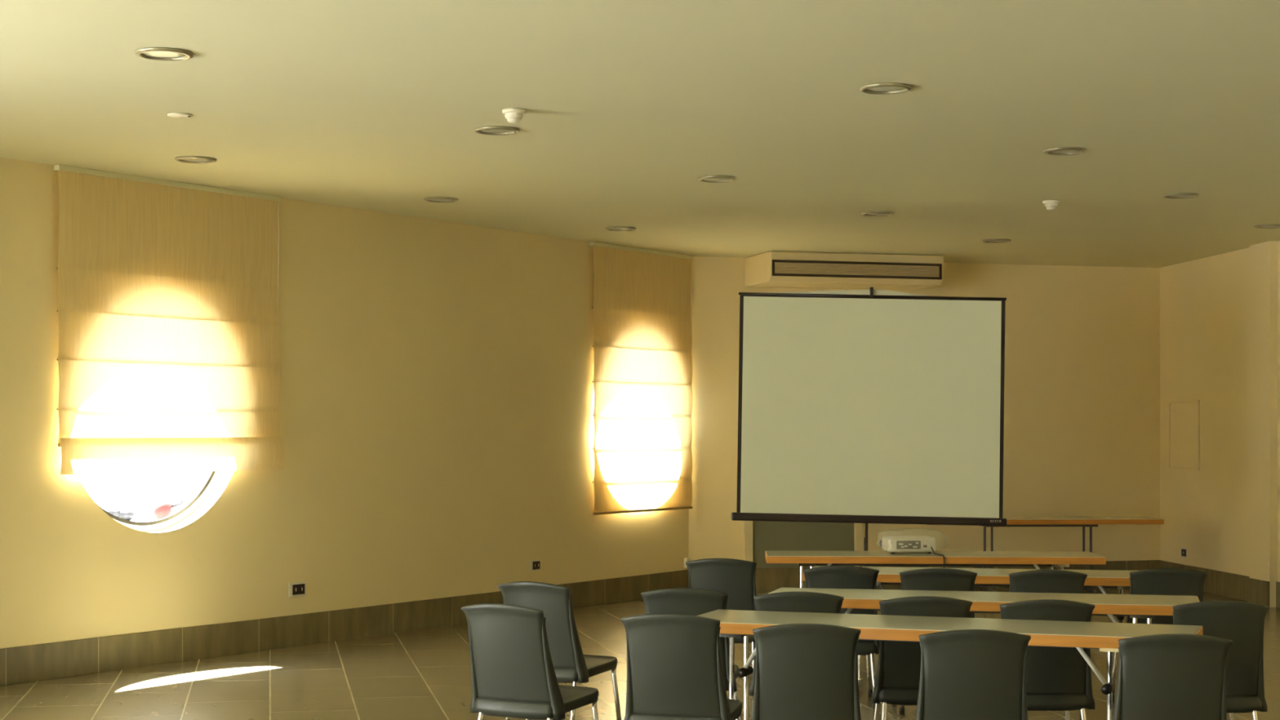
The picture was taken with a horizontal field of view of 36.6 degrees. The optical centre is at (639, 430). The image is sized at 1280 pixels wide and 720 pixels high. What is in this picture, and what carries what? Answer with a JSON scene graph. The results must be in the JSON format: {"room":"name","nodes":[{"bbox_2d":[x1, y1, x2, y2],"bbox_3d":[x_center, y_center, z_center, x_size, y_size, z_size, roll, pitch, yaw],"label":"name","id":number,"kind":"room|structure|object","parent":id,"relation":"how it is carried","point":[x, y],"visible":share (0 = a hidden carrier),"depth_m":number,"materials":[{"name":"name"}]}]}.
{"room":"lecture hall","nodes":[
{"label":"lecture hall","id":0,"kind":"room"},
{"bbox_2d":[0,157,688,648],"bbox_3d":[-4.427,-0.052,11.658,0.250,3.304,17.822,0,0,33],"label":"wall","id":1,"kind":"structure","parent":0,"point":[437,376],"depth_m":14.91,"materials":[{"name":"beige paint"}]},
{"bbox_2d":[96,471,220,531],"bbox_3d":[-3.403,-0.115,13.271,0.042,1.626,1.626,0,0,33],"label":"window","id":2,"kind":"structure","parent":1,"relation":"in","point":[164,522],"depth_m":13.49,"materials":[{"name":"white"}]},
{"bbox_2d":[53,164,284,475],"bbox_3d":[-3.182,-0.708,13.253,0.088,1.990,2.040,0,0,33],"label":"blind","id":3,"kind":"object","parent":1,"relation":"attached to","point":[168,359],"visible":1,"depth_m":13.16,"materials":[{"name":"beige fabric"}]},
{"bbox_2d":[288,581,306,597],"bbox_3d":[-2.535,1.180,14.313,0.017,0.105,0.180,0,0,33],"label":"wall socket","id":4,"kind":"object","parent":1,"relation":"attached to","point":[297,588],"visible":1,"depth_m":14.30,"materials":[{"name":"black plastic"}]},
{"bbox_2d":[0,569,688,686],"bbox_3d":[-2.821,1.484,13.879,0.014,0.233,12.096,0,0,33],"label":"baseboard","id":5,"kind":"structure","parent":1,"relation":"attached to","point":[53,660],"depth_m":14.00,"materials":[{"name":"stone"}]},
{"bbox_2d":[529,559,540,571],"bbox_3d":[-0.908,1.177,16.808,0.017,0.100,0.155,0,0,33],"label":"wall socket","id":6,"kind":"object","parent":1,"relation":"attached to","point":[535,565],"visible":1,"depth_m":16.79,"materials":[{"name":"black plastic"}]},
{"bbox_2d":[589,241,692,515],"bbox_3d":[0.034,-0.467,18.206,0.066,2.472,1.698,0,0,33],"label":"blind","id":7,"kind":"object","parent":1,"relation":"attached to","point":[642,307],"visible":1,"depth_m":18.15,"materials":[{"name":"beige fabric"}]},
{"bbox_2d":[684,557,690,568],"bbox_3d":[0.461,1.300,18.888,0.039,0.100,0.070,0,0,33],"label":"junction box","id":8,"kind":"object","parent":1,"relation":"attached to","point":[686,559],"visible":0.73,"depth_m":18.86,"materials":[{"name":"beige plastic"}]},
{"bbox_2d":[0,0,1279,267],"bbox_3d":[-0.693,-1.804,8.418,17.493,0.200,24.336,0,0,0],"label":"ceiling","id":9,"kind":"structure","parent":0,"point":[375,105],"depth_m":10.24,"materials":[{"name":"paint"}]},
{"bbox_2d":[134,47,193,61],"bbox_3d":[-2.150,-1.695,8.731,0.258,0.016,0.258,0,0,0],"label":"recessed light","id":10,"kind":"object","parent":9,"relation":"in","point":[163,54],"visible":1,"depth_m":8.72,"materials":[{"name":"silver metal"}]},
{"bbox_2d":[141,51,186,57],"bbox_3d":[-2.150,-1.700,8.731,0.201,0.007,0.201,0,0,0],"label":"diffuser","id":11,"kind":"object","parent":10,"relation":"attached to","point":[144,54],"depth_m":8.74,"materials":[{"name":"white"}]},
{"bbox_2d":[167,112,192,118],"bbox_3d":[-2.486,-1.697,10.447,0.132,0.012,0.132,0,0,0],"label":"cap","id":12,"kind":"object","parent":9,"relation":"attached to","point":[178,115],"visible":1,"depth_m":10.41,"materials":[{"name":"beige plastic"}]},
{"bbox_2d":[174,155,217,164],"bbox_3d":[-2.788,-1.695,12.142,0.258,0.016,0.258,0,0,0],"label":"recessed light","id":13,"kind":"object","parent":9,"relation":"in","point":[186,159],"visible":1,"depth_m":12.13,"materials":[{"name":"white metal"}]},
{"bbox_2d":[181,159,210,161],"bbox_3d":[-2.788,-1.700,12.142,0.201,0.007,0.201,0,0,0],"label":"diffuser","id":14,"kind":"object","parent":13,"relation":"attached to","point":[182,160],"depth_m":12.17,"materials":[{"name":"white"}]},
{"bbox_2d":[423,196,458,202],"bbox_3d":[-1.463,-1.695,14.241,0.258,0.016,0.258,0,0,0],"label":"recessed light","id":15,"kind":"object","parent":9,"relation":"in","point":[432,199],"visible":1,"depth_m":14.22,"materials":[{"name":"white metal"}]},
{"bbox_2d":[431,199,452,200],"bbox_3d":[-1.463,-1.700,14.241,0.201,0.007,0.201,0,0,0],"label":"diffuser","id":16,"kind":"object","parent":15,"relation":"attached to","point":[431,199],"depth_m":14.26,"materials":[{"name":"white"}]},
{"bbox_2d":[474,125,519,135],"bbox_3d":[-0.812,-1.695,10.957,0.258,0.016,0.258,0,0,0],"label":"recessed light","id":17,"kind":"object","parent":9,"relation":"in","point":[491,130],"visible":1,"depth_m":10.94,"materials":[{"name":"white metal"}]},
{"bbox_2d":[480,128,513,133],"bbox_3d":[-0.812,-1.700,10.957,0.201,0.007,0.201,0,0,0],"label":"diffuser","id":18,"kind":"object","parent":17,"relation":"attached to","point":[482,131],"depth_m":10.97,"materials":[{"name":"white"}]},
{"bbox_2d":[502,108,525,123],"bbox_3d":[-0.671,-1.669,10.295,0.128,0.069,0.128,0,0,0],"label":"smoke detector","id":19,"kind":"object","parent":9,"relation":"attached to","point":[513,115],"visible":1,"depth_m":10.26,"materials":[{"name":"beige plastic"}]},
{"bbox_2d":[605,226,635,231],"bbox_3d":[-0.163,-1.695,16.309,0.258,0.016,0.258,0,0,0],"label":"recessed light","id":20,"kind":"object","parent":9,"relation":"in","point":[610,228],"visible":1,"depth_m":16.29,"materials":[{"name":"white metal"}]},
{"bbox_2d":[697,175,735,182],"bbox_3d":[0.518,-1.695,13.073,0.258,0.016,0.258,0,0,0],"label":"recessed light","id":21,"kind":"object","parent":9,"relation":"in","point":[712,179],"visible":1,"depth_m":13.05,"materials":[{"name":"white metal"}]},
{"bbox_2d":[704,178,729,180],"bbox_3d":[0.518,-1.700,13.073,0.201,0.007,0.201,0,0,0],"label":"diffuser","id":22,"kind":"object","parent":21,"relation":"attached to","point":[704,179],"depth_m":13.10,"materials":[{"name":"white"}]},
{"bbox_2d":[744,251,943,290],"bbox_3d":[2.000,-1.556,18.969,1.795,0.291,0.772,0,0,-16],"label":"air conditioner","id":23,"kind":"object","parent":9,"relation":"attached to","point":[793,269],"visible":1,"depth_m":18.65,"materials":[{"name":"beige"}]},
{"bbox_2d":[763,283,920,289],"bbox_3d":[1.985,-1.413,19.025,1.508,0.006,0.461,0,0,-16],"label":"grille","id":24,"kind":"object","parent":23,"relation":"attached to","point":[770,285],"depth_m":18.95,"materials":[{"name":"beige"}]},
{"bbox_2d":[861,210,894,216],"bbox_3d":[1.866,-1.695,15.158,0.258,0.016,0.258,0,0,0],"label":"recessed light","id":25,"kind":"object","parent":9,"relation":"in","point":[877,213],"visible":1,"depth_m":15.14,"materials":[{"name":"white metal"}]},
{"bbox_2d":[867,213,886,214],"bbox_3d":[1.866,-1.700,15.158,0.201,0.007,0.201,0,0,0],"label":"diffuser","id":26,"kind":"object","parent":25,"relation":"attached to","point":[868,213],"depth_m":15.18,"materials":[{"name":"white"}]},
{"bbox_2d":[859,83,911,94],"bbox_3d":[1.220,-1.695,9.614,0.258,0.016,0.258,0,0,0],"label":"recessed light","id":27,"kind":"object","parent":9,"relation":"in","point":[876,88],"visible":1,"depth_m":9.60,"materials":[{"name":"white metal"}]},
{"bbox_2d":[865,86,905,92],"bbox_3d":[1.220,-1.700,9.614,0.201,0.007,0.201,0,0,0],"label":"diffuser","id":28,"kind":"object","parent":27,"relation":"attached to","point":[868,89],"depth_m":9.63,"materials":[{"name":"white"}]},
{"bbox_2d":[982,238,1011,243],"bbox_3d":[3.199,-1.695,17.339,0.258,0.016,0.258,0,0,0],"label":"recessed light","id":29,"kind":"object","parent":9,"relation":"in","point":[996,240],"visible":1,"depth_m":17.30,"materials":[{"name":"white metal"}]},
{"bbox_2d":[1042,200,1060,210],"bbox_3d":[3.056,-1.669,14.365,0.128,0.069,0.128,0,0,0],"label":"smoke detector","id":30,"kind":"object","parent":9,"relation":"attached to","point":[1051,205],"visible":1,"depth_m":14.33,"materials":[{"name":"beige plastic"}]},
{"bbox_2d":[1043,146,1086,155],"bbox_3d":[2.584,-1.695,11.766,0.258,0.016,0.258,0,0,0],"label":"recessed light","id":31,"kind":"object","parent":9,"relation":"in","point":[1063,150],"visible":1,"depth_m":11.74,"materials":[{"name":"white metal"}]},
{"bbox_2d":[1049,150,1079,153],"bbox_3d":[2.584,-1.700,11.766,0.201,0.007,0.201,0,0,0],"label":"diffuser","id":32,"kind":"object","parent":31,"relation":"attached to","point":[1051,151],"depth_m":11.79,"materials":[{"name":"white"}]},
{"bbox_2d":[1162,192,1199,199],"bbox_3d":[3.915,-1.695,13.999,0.258,0.016,0.258,0,0,0],"label":"recessed light","id":33,"kind":"object","parent":9,"relation":"in","point":[1176,195],"visible":1,"depth_m":13.98,"materials":[{"name":"white metal"}]},
{"bbox_2d":[1168,195,1192,196],"bbox_3d":[3.915,-1.700,13.999,0.201,0.007,0.201,0,0,0],"label":"diffuser","id":34,"kind":"object","parent":33,"relation":"attached to","point":[1168,195],"depth_m":14.02,"materials":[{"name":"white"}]},
{"bbox_2d":[1253,223,1279,228],"bbox_3d":[5.240,-1.695,16.096,0.258,0.016,0.258,0,0,0],"label":"recessed light","id":35,"kind":"object","parent":9,"relation":"in","point":[1266,225],"visible":1,"depth_m":16.08,"materials":[{"name":"white metal"}]},
{"bbox_2d":[0,586,1279,719],"bbox_3d":[-0.693,1.660,8.418,17.493,0.120,24.336,0,0,0],"label":"floor","id":36,"kind":"structure","parent":0,"point":[420,674],"depth_m":12.15,"materials":[{"name":"tile"}]},
{"bbox_2d":[461,603,599,719],"bbox_3d":[-0.492,1.188,8.917,0.484,0.824,0.622,0,0,29],"label":"chair","id":37,"kind":"object","parent":36,"relation":"on","point":[513,673],"visible":1,"depth_m":8.70,"materials":[{"name":"black plastic"}]},
{"bbox_2d":[497,581,621,719],"bbox_3d":[-0.419,1.188,10.171,0.484,0.824,0.622,0,0,29],"label":"chair","id":38,"kind":"object","parent":36,"relation":"on","point":[570,664],"visible":0.54,"depth_m":9.92,"materials":[{"name":"black plastic"}]},
{"bbox_2d":[620,613,742,719],"bbox_3d":[0.198,1.188,8.472,0.484,0.824,0.622,0,0,15],"label":"chair","id":39,"kind":"object","parent":36,"relation":"on","point":[675,672],"visible":1,"depth_m":8.24,"materials":[{"name":"black plastic"}]},
{"bbox_2d":[640,587,738,700],"bbox_3d":[0.266,1.188,9.786,0.484,0.824,0.622,0,0,10],"label":"chair","id":40,"kind":"object","parent":36,"relation":"on","point":[692,602],"visible":0.27,"depth_m":9.52,"materials":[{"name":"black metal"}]},
{"bbox_2d":[685,558,756,674],"bbox_3d":[0.539,1.188,12.002,0.484,0.824,0.622,0,0,10],"label":"chair","id":41,"kind":"object","parent":36,"relation":"on","point":[736,578],"visible":0.28,"depth_m":11.74,"materials":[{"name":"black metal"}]},
{"bbox_2d":[748,591,844,695],"bbox_3d":[0.784,1.188,9.594,0.484,0.824,0.622,0,0,4],"label":"chair","id":42,"kind":"object","parent":36,"relation":"on","point":[793,602],"visible":0.16,"depth_m":9.32,"materials":[{"name":"black plastic"}]},
{"bbox_2d":[751,623,861,719],"bbox_3d":[0.690,1.188,8.059,0.484,0.824,0.622,0,0,4],"label":"chair","id":43,"kind":"object","parent":36,"relation":"on","point":[803,671],"visible":1,"depth_m":7.82,"materials":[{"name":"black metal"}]},
{"bbox_2d":[803,565,879,707],"bbox_3d":[1.170,1.188,11.374,0.484,0.824,0.622,0,0,3],"label":"chair","id":44,"kind":"object","parent":36,"relation":"on","point":[828,576],"visible":0.29,"depth_m":11.11,"materials":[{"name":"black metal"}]},
{"bbox_2d":[731,287,1006,589],"bbox_3d":[1.740,0.254,14.834,2.091,2.678,0.441,0,0,0],"label":"projection screen","id":45,"kind":"object","parent":36,"relation":"on","point":[871,406],"visible":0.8,"depth_m":14.69,"materials":[{"name":"white fabric"}]},
{"bbox_2d":[871,595,972,719],"bbox_3d":[1.353,1.188,9.334,0.484,0.824,0.622,0,0,3],"label":"chair","id":46,"kind":"object","parent":36,"relation":"on","point":[896,680],"visible":0.49,"depth_m":9.12,"materials":[{"name":"black plastic"}]},
{"bbox_2d":[764,550,1106,587],"bbox_3d":[2.024,1.228,13.444,2.292,0.736,0.602,0,0,3],"label":"folding table","id":47,"kind":"object","parent":36,"relation":"on","point":[1061,559],"visible":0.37,"depth_m":13.19,"materials":[{"name":"laminate"}]},
{"bbox_2d":[879,535,936,553],"bbox_3d":[1.874,0.802,13.521,0.350,0.114,0.253,0,0,-6],"label":"projector","id":48,"kind":"object","parent":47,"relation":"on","point":[892,544],"visible":1,"depth_m":13.41,"materials":[{"name":"beige plastic"}]},
{"bbox_2d":[930,546,944,568],"bbox_3d":[2.046,1.033,13.272,0.018,0.454,0.311,0,0,-9],"label":"power cable","id":49,"kind":"object","parent":48,"relation":"hanging from","point":[934,553],"visible":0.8,"depth_m":13.25,"materials":[{"name":"black plastic"}]},
{"bbox_2d":[899,568,977,712],"bbox_3d":[1.695,1.188,11.161,0.484,0.824,0.622,0,0,3],"label":"chair","id":50,"kind":"object","parent":36,"relation":"on","point":[928,579],"visible":0.2,"depth_m":10.89,"materials":[{"name":"black plastic"}]},
{"bbox_2d":[696,609,1203,719],"bbox_3d":[1.321,1.228,8.608,2.242,0.736,0.602,0,0,20],"label":"folding table","id":51,"kind":"object","parent":36,"relation":"on","point":[1103,636],"visible":0.62,"depth_m":8.53,"materials":[{"name":"laminate"}]},
{"bbox_2d":[802,565,1137,686],"bbox_3d":[2.113,1.228,11.723,2.192,0.736,0.602,0,0,12],"label":"folding table","id":52,"kind":"object","parent":36,"relation":"on","point":[1100,579],"visible":0.25,"depth_m":11.56,"materials":[{"name":"laminate"}]},
{"bbox_2d":[915,629,1031,719],"bbox_3d":[1.323,1.188,7.826,0.484,0.824,0.622,0,0,3],"label":"chair","id":53,"kind":"object","parent":36,"relation":"on","point":[966,674],"visible":1,"depth_m":7.58,"materials":[{"name":"black plastic"}]},
{"bbox_2d":[768,587,1199,623],"bbox_3d":[1.756,1.228,10.008,2.192,0.736,0.602,0,0,14],"label":"folding table","id":54,"kind":"object","parent":36,"relation":"on","point":[1135,606],"visible":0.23,"depth_m":9.90,"materials":[{"name":"laminate"}]},
{"bbox_2d":[925,515,1164,593],"bbox_3d":[3.892,1.228,18.912,2.302,0.736,0.622,0,0,-3],"label":"folding table","id":55,"kind":"object","parent":36,"relation":"on","point":[1083,522],"visible":0.62,"depth_m":18.73,"materials":[{"name":"laminate"}]},
{"bbox_2d":[1000,599,1095,719],"bbox_3d":[1.882,1.188,9.157,0.484,0.824,0.622,0,0,2],"label":"chair","id":56,"kind":"object","parent":36,"relation":"on","point":[1058,678],"visible":0.57,"depth_m":8.94,"materials":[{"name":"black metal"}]},
{"bbox_2d":[1008,569,1087,715],"bbox_3d":[2.287,1.188,11.057,0.484,0.824,0.622,0,0,2],"label":"chair","id":57,"kind":"object","parent":36,"relation":"on","point":[1061,581],"visible":0.17,"depth_m":10.79,"materials":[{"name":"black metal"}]},
{"bbox_2d":[1112,568,1207,700],"bbox_3d":[2.987,1.188,11.161,0.484,0.824,0.622,0,0,2],"label":"chair","id":58,"kind":"object","parent":36,"relation":"on","point":[1159,581],"visible":0.2,"depth_m":10.90,"materials":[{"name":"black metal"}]},
{"bbox_2d":[1111,633,1232,719],"bbox_3d":[2.059,1.188,7.666,0.484,0.824,0.622,0,0,2],"label":"chair","id":59,"kind":"object","parent":36,"relation":"on","point":[1170,676],"visible":1,"depth_m":7.42,"materials":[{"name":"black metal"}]},
{"bbox_2d":[1172,600,1269,719],"bbox_3d":[2.660,1.188,9.088,0.484,0.824,0.622,0,0,2],"label":"chair","id":60,"kind":"object","parent":36,"relation":"on","point":[1242,623],"visible":0.53,"depth_m":8.84,"materials":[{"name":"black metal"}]},
{"bbox_2d":[688,256,1159,591],"bbox_3d":[2.988,-0.052,19.776,5.282,3.304,0.250,0,0,-16],"label":"wall","id":61,"kind":"structure","parent":0,"point":[1082,374],"depth_m":19.98,"materials":[{"name":"beige paint"}]},
{"bbox_2d":[743,520,862,591],"bbox_3d":[1.634,0.497,19.227,1.250,2.205,0.085,0,0,-16],"label":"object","id":62,"kind":"structure","parent":61,"relation":"in","point":[759,536],"depth_m":19.20,"materials":[{"name":"beige"}]},
{"bbox_2d":[867,560,1159,588],"bbox_3d":[3.842,1.484,19.877,3.352,0.233,0.014,0,0,-16],"label":"baseboard","id":63,"kind":"structure","parent":61,"relation":"attached to","point":[1140,565],"depth_m":20.13,"materials":[{"name":"wood"}]},
{"bbox_2d":[1160,240,1279,582],"bbox_3d":[6.761,-0.052,8.430,0.250,3.304,23.950,0,0,-6],"label":"wall","id":64,"kind":"structure","parent":0,"point":[1204,302],"depth_m":18.93,"materials":[{"name":"beige paint"}]},
{"bbox_2d":[1167,400,1199,471],"bbox_3d":[5.526,0.054,19.660,0.018,0.702,0.825,0,0,-6],"label":"hatch","id":65,"kind":"object","parent":64,"relation":"attached to","point":[1183,420],"visible":1,"depth_m":19.64,"materials":[{"name":"beige paint"}]},
{"bbox_2d":[1180,546,1187,558],"bbox_3d":[5.527,1.247,19.651,0.017,0.100,0.170,0,0,-6],"label":"power outlet","id":66,"kind":"object","parent":64,"relation":"attached to","point":[1184,551],"visible":1,"depth_m":19.62,"materials":[{"name":"black plastic"}]},
{"bbox_2d":[1159,560,1248,600],"bbox_3d":[5.583,1.484,19.109,0.014,0.233,2.434,0,0,-6],"label":"baseboard","id":67,"kind":"structure","parent":64,"relation":"attached to","point":[1228,584],"depth_m":18.68,"materials":[{"name":"wood"}]},
{"bbox_2d":[1248,577,1269,607],"bbox_3d":[5.652,1.484,17.665,0.015,0.233,0.450,0,0,-5],"label":"baseboard","id":68,"kind":"structure","parent":64,"relation":"attached to","point":[1258,589],"depth_m":17.63,"materials":[{"name":"wood"}]},
{"bbox_2d":[1248,240,1277,607],"bbox_3d":[5.696,-0.052,17.670,0.070,3.304,0.450,0,0,-6],"label":"pillar","id":69,"kind":"structure","parent":64,"relation":"attached to","point":[1263,257],"depth_m":17.57,"materials":[{"name":"beige paint"}]},
{"bbox_2d":[1275,581,1279,608],"bbox_3d":[6.771,1.484,6.974,0.014,0.233,21.050,0,0,-6],"label":"baseboard","id":70,"kind":"structure","parent":64,"relation":"attached to","point":[1277,584],"depth_m":17.40,"materials":[{"name":"wood"}]},
{"label":"outside","id":71,"kind":"structure","parent":0,"visible":0},
{"bbox_2d":[77,471,208,522],"bbox_3d":[-15.000,1.912,30.000,150.000,0.375,180.000,0,0,0],"label":"sky","id":72,"kind":"structure","parent":71,"point":[135,492],"depth_m":56.15,"materials":[{"name":"white"}]},
{"bbox_2d":[104,506,134,520],"bbox_3d":[-9.989,1.597,36.783,0.731,0.256,0.340,0,0,0],"label":"boulder","id":73,"kind":"object","parent":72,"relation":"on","point":[126,514],"visible":0.58,"depth_m":36.67,"materials":[{"name":"grey"}]},
{"bbox_2d":[151,500,183,520],"bbox_3d":[-8.426,1.490,34.500,0.567,0.469,0.360,0,0,0],"label":"container","id":74,"kind":"object","parent":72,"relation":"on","point":[160,510],"visible":0.66,"depth_m":34.37,"materials":[{"name":"red"}]},
{"bbox_2d":[151,502,172,520],"bbox_3d":[-8.530,1.515,34.500,0.360,0.420,0.360,0,0,0],"label":"tub","id":75,"kind":"object","parent":74,"relation":"in","point":[160,510],"depth_m":34.37,"materials":[{"name":"red"}]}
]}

